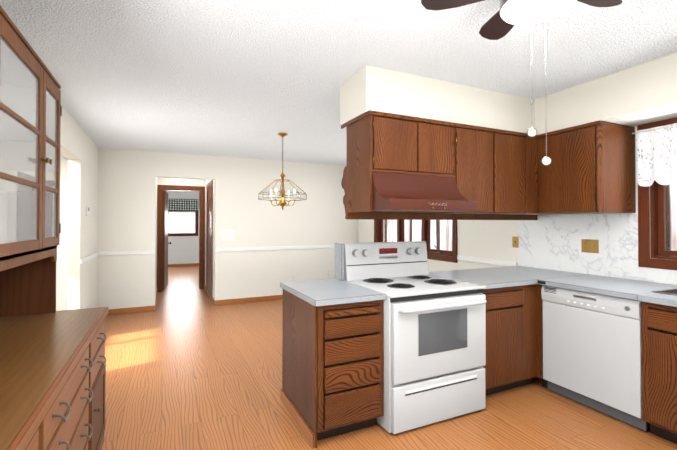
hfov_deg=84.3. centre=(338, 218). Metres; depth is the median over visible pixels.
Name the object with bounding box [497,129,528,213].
upper cabinet
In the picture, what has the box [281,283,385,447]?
base cabinet
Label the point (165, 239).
hall door
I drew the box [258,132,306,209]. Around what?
chandelier
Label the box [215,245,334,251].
trim
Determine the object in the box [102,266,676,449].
floor
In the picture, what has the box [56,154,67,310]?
wall
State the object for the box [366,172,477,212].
range hood
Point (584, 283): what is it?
countertop
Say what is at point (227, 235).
switch plate
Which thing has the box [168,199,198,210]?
valance
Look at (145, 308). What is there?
baseboard
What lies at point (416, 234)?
backdrop
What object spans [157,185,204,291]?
door frame
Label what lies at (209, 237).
door
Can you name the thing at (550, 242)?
backsplash
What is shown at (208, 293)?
baseboard
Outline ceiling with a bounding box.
[0,0,676,164]
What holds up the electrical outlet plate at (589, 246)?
attached to the wall at (489, 239)
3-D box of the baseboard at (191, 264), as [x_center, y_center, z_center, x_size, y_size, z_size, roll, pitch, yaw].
[-5.039,1.460,11.726,4.000,0.085,0.014,0,-1,-25]
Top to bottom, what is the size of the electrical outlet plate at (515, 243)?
0.120 m
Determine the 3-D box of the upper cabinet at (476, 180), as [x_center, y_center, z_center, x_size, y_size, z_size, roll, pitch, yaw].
[1.035,-0.399,3.186,0.416,0.703,0.349,0,-1,-25]
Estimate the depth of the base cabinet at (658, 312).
2.33 m
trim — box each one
[80,251,99,263]
[100,250,154,254]
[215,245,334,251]
[457,255,516,265]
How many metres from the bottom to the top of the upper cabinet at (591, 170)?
0.703 m
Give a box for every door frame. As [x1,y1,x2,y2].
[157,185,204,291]
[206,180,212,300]
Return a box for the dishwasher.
[541,285,649,431]
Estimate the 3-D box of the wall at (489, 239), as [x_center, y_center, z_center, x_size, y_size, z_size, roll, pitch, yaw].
[2.175,0.170,3.740,0.120,2.500,8.380,0,-1,-25]
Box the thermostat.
[86,206,88,215]
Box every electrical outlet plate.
[512,236,518,247]
[581,239,598,252]
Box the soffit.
[340,52,676,134]
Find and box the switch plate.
[222,230,233,240]
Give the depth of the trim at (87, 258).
4.83 m
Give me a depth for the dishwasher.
2.69 m
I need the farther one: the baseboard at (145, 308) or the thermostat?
the baseboard at (145, 308)
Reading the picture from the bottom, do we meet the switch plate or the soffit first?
the switch plate
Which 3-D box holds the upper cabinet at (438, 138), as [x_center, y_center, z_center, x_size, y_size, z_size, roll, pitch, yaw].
[0.682,-0.541,3.022,0.362,0.423,0.349,0,-1,-25]
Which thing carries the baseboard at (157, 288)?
attached to the wall at (157, 178)
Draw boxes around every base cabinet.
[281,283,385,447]
[433,271,547,395]
[636,291,676,443]
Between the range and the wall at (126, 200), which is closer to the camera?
the range
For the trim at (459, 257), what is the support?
attached to the wall at (489, 239)
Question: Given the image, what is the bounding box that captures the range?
[343,241,486,433]
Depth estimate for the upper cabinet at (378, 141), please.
2.71 m
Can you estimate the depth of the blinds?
11.82 m
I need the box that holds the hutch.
[0,6,107,449]
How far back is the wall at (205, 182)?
6.57 m
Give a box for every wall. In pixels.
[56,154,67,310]
[60,105,97,309]
[97,147,357,308]
[155,177,159,300]
[160,177,202,263]
[203,179,214,297]
[358,126,667,274]
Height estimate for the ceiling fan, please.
0.896 m
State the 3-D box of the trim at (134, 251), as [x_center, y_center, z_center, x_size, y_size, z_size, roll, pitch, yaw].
[-3.206,0.515,5.700,0.740,0.060,0.020,0,-1,-25]
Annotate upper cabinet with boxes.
[349,110,420,181]
[421,118,456,177]
[425,123,496,213]
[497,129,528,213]
[505,135,536,217]
[509,214,554,217]
[537,120,635,213]
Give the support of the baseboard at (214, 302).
attached to the wall at (126, 200)
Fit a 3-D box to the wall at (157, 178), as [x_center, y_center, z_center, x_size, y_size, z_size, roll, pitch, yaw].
[-3.311,0.201,6.692,0.150,2.500,1.620,0,-1,-25]
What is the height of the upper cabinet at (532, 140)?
0.703 m
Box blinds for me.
[169,212,194,232]
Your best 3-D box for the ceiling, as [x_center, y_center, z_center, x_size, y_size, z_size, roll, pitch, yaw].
[-2.124,-1.095,5.174,6.900,0.060,15.000,0,-1,-25]
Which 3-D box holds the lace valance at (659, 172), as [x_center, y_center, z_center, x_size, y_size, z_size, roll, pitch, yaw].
[2.680,-0.484,2.349,0.028,0.450,1.460,0,-1,-25]
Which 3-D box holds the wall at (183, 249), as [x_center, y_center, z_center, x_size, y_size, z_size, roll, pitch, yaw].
[-3.150,0.211,7.728,3.960,2.500,0.120,0,-1,-25]
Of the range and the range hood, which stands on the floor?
the range
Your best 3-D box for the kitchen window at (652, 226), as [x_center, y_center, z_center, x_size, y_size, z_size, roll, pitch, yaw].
[2.792,-0.204,2.399,0.142,1.170,1.450,0,-1,-25]
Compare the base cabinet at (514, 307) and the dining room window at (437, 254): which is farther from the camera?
the dining room window at (437, 254)
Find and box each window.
[168,210,197,235]
[374,220,456,262]
[637,117,676,269]
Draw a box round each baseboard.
[107,306,153,314]
[154,288,157,310]
[168,263,198,266]
[204,285,213,302]
[213,295,282,305]
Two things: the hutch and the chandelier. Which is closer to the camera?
the hutch
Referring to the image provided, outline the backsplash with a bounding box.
[518,214,676,284]
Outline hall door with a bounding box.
[163,191,170,289]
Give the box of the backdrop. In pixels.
[169,138,676,250]
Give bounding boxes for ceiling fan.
[421,0,622,165]
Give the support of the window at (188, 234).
in the wall at (183, 249)
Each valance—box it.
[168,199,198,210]
[632,123,676,186]
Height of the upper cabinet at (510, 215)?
0.703 m

